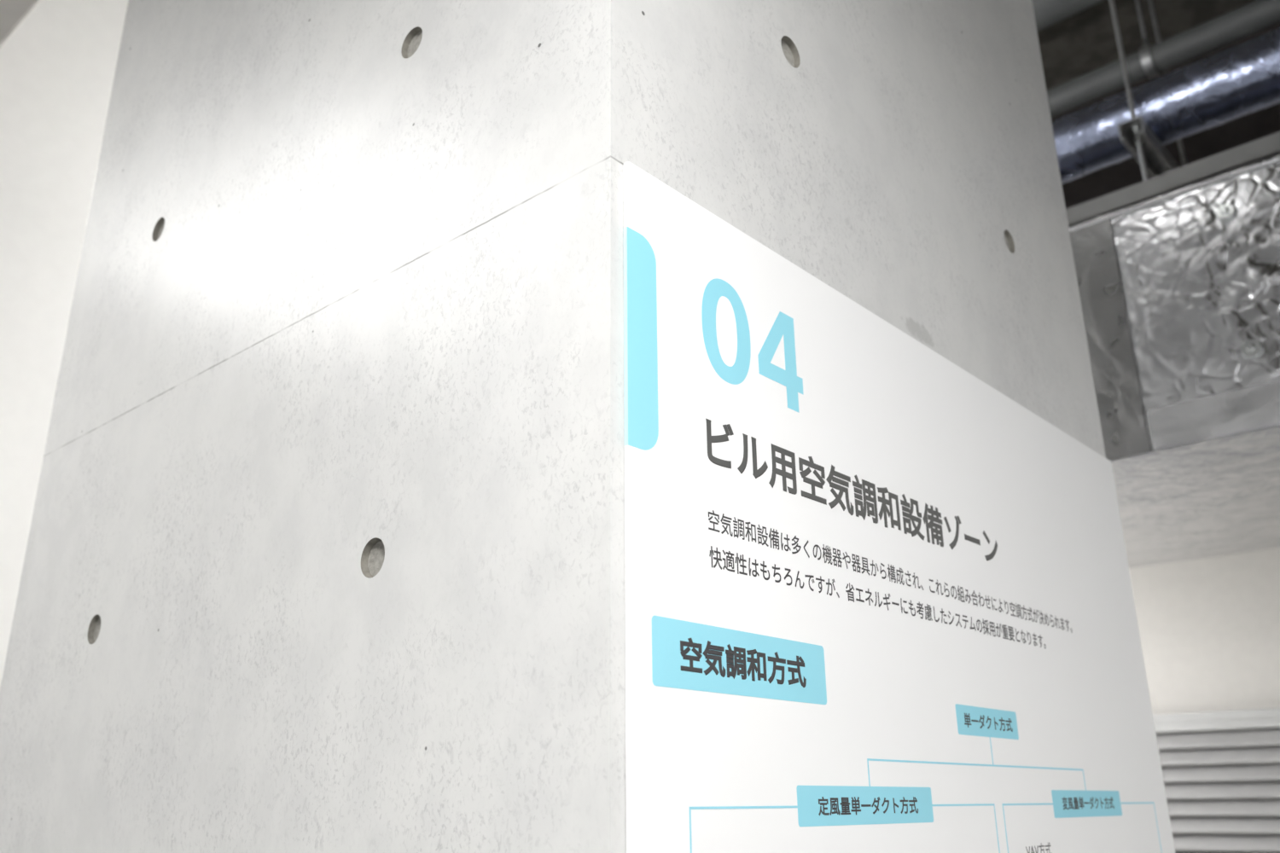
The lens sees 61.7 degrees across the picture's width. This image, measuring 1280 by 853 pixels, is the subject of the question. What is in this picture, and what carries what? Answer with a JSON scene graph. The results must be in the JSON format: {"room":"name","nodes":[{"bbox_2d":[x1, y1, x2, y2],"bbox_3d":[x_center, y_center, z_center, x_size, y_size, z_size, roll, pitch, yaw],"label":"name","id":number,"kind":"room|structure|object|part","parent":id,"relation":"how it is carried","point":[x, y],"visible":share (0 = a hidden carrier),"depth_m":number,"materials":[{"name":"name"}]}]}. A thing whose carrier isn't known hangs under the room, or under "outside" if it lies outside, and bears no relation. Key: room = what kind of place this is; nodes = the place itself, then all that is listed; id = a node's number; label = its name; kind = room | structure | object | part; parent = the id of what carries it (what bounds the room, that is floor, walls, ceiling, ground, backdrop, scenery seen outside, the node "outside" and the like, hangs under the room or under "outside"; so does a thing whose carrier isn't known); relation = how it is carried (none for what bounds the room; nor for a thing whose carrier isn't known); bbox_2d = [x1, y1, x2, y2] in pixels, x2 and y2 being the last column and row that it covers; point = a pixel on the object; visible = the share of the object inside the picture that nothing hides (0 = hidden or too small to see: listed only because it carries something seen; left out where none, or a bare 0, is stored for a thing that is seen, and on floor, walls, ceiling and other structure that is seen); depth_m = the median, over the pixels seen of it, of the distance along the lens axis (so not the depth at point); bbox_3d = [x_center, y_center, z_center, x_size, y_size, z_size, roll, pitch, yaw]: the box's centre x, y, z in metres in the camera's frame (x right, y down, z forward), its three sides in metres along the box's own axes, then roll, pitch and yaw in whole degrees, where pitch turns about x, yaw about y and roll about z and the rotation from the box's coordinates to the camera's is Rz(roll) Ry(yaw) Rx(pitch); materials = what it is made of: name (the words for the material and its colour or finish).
{"room":"exhibition hall","nodes":[
{"label":"exhibition hall","id":0,"kind":"room"},
{"bbox_2d":[0,0,128,687],"bbox_3d":[-2.635,-0.098,1.226,0.200,3.950,9.300,-17,-25,39],"label":"wall","id":1,"kind":"structure","parent":0,"point":[58,66],"depth_m":2.62,"materials":[{"name":"white paint"}]},
{"bbox_2d":[1047,0,1279,117],"bbox_3d":[1.344,-1.001,3.101,3.790,0.090,0.090,-17,-25,39],"label":"pipe","id":2,"kind":"object","parent":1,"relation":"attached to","point":[1253,17],"visible":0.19,"depth_m":2.96,"materials":[{"name":"plastic"}]},
{"bbox_2d":[1068,154,1279,569],"bbox_3d":[1.220,-0.008,2.830,3.490,0.558,1.178,-17,-25,39],"label":"air duct","id":3,"kind":"object","parent":1,"relation":"attached to","point":[1179,288],"visible":0.28,"depth_m":2.22,"materials":[{"name":"silver metal"}]},
{"bbox_2d":[1065,174,1167,226],"bbox_3d":[0.347,-0.274,2.976,2.126,0.045,0.045,-17,-25,39],"label":"bar","id":4,"kind":"object","parent":3,"relation":"on","point":[1137,193],"visible":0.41,"depth_m":2.36,"materials":[{"name":"grey paint"}]},
{"bbox_2d":[1163,131,1279,191],"bbox_3d":[1.644,-0.672,1.877,1.362,0.045,0.045,-17,-25,39],"label":"bar","id":5,"kind":"object","parent":3,"relation":"on","point":[1266,147],"visible":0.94,"depth_m":2.21,"materials":[{"name":"grey paint"}]},
{"bbox_2d":[1036,0,1255,90],"bbox_3d":[0.474,-2.943,-0.581,8.400,0.150,9.500,-17,-25,39],"label":"ceiling","id":6,"kind":"structure","parent":0,"point":[1080,43],"depth_m":3.68,"materials":[{"name":"grey concrete"}]},
{"bbox_2d":[0,0,39,47],"bbox_3d":[-1.325,-1.396,2.088,1.272,0.950,0.527,-17,-25,39],"label":"ceiling beam","id":7,"kind":"structure","parent":6,"relation":"attached to","point":[12,12],"depth_m":2.21,"materials":[{"name":"grey paint"}]},
{"bbox_2d":[1108,0,1186,180],"bbox_3d":[1.427,-1.002,2.970,0.054,1.150,0.775,-17,-25,39],"label":"hanger","id":8,"kind":"object","parent":6,"relation":"hanging from","point":[1136,135],"visible":0.47,"depth_m":2.64,"materials":[{"name":"metal"}]},
{"bbox_3d":[1.200,-1.086,2.728,0.011,1.150,0.012,1,-20,-3],"label":"threaded rod","id":9,"kind":"part","parent":8,"relation":"part of","materials":[{"name":"metal"}]},
{"bbox_2d":[1128,125,1142,133],"bbox_3d":[1.203,-0.719,2.597,0.033,0.002,0.033,-17,-25,39],"label":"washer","id":10,"kind":"object","parent":8,"relation":"in","point":[1132,129],"depth_m":2.59,"materials":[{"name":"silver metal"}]},
{"bbox_2d":[1051,23,1279,184],"bbox_3d":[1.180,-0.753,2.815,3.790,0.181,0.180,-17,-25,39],"label":"pipe","id":11,"kind":"object","parent":8,"relation":"on","point":[1242,79],"visible":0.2,"depth_m":2.62,"materials":[{"name":"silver metal"}]},
{"bbox_3d":[1.499,-1.004,3.055,0.011,1.090,0.012,1,-20,-3],"label":"threaded rod","id":12,"kind":"part","parent":8,"relation":"part of","materials":[{"name":"metal"}]},
{"bbox_2d":[1134,0,1160,78],"bbox_3d":[1.435,-1.259,3.104,0.026,0.576,0.089,-17,-25,39],"label":"hanger","id":13,"kind":"object","parent":6,"relation":"hanging from","point":[1148,66],"visible":0.86,"depth_m":3.00,"materials":[{"name":"metal"}]},
{"bbox_3d":[1.435,-1.301,3.119,0.011,0.488,0.011,-17,-25,39],"label":"threaded rod","id":14,"kind":"part","parent":13,"relation":"part of","materials":[{"name":"metal"}]},
{"bbox_3d":[1.420,-1.417,3.032,0.026,0.327,0.193,-17,-25,39],"label":"hanger","id":15,"kind":"object","parent":6,"relation":"hanging from","visible":0},
{"bbox_2d":[1031,0,1104,31],"bbox_3d":[1.275,-1.310,3.131,3.790,0.206,0.206,-17,-25,39],"label":"pipe","id":16,"kind":"object","parent":15,"relation":"hanging from","point":[1047,13],"visible":0.06,"depth_m":3.13,"materials":[{"name":"plastic"}]},
{"bbox_2d":[1061,103,1279,209],"bbox_3d":[1.492,-0.756,3.188,3.790,0.200,0.200,-17,-25,39],"label":"pipe","id":17,"kind":"object","parent":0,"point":[1257,125],"visible":0.06,"depth_m":3.02,"materials":[{"name":"metal"}]},
{"bbox_2d":[1128,547,1279,715],"bbox_3d":[3.586,0.124,2.015,8.400,3.950,0.200,-17,-25,39],"label":"wall","id":18,"kind":"structure","parent":0,"point":[1209,628],"depth_m":3.38,"materials":[{"name":"white paint"}]},
{"bbox_2d":[1152,708,1279,852],"bbox_3d":[2.033,1.436,2.841,2.350,1.358,0.057,-17,-25,39],"label":"air vent","id":19,"kind":"object","parent":18,"relation":"in","point":[1221,770],"visible":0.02,"depth_m":3.23,"materials":[{"name":"white metal"}]},
{"bbox_3d":[2.028,0.821,3.059,2.350,0.053,0.057,-17,-25,39],"label":"head rail","id":20,"kind":"part","parent":19,"relation":"part of","materials":[{"name":"white metal"}]},
{"bbox_3d":[0.509,0.898,-1.943,8.400,0.100,9.500,-17,-25,39],"label":"floor","id":21,"kind":"structure","parent":0,"visible":0},
{"bbox_2d":[0,0,1105,852],"bbox_3d":[-0.066,-0.078,1.349,0.928,3.950,0.903,-17,-25,39],"label":"concrete column","id":22,"kind":"structure","parent":21,"relation":"on","point":[324,552],"depth_m":0.89,"materials":[{"name":"grey concrete"}]},
{"bbox_2d":[623,161,1175,852],"bbox_3d":[0.293,0.430,0.848,0.004,1.052,0.899,-17,-25,39],"label":"sign board","id":23,"kind":"object","parent":22,"relation":"attached to","point":[877,601],"visible":1,"depth_m":0.80,"materials":[{"name":"white plastic"}]}
]}

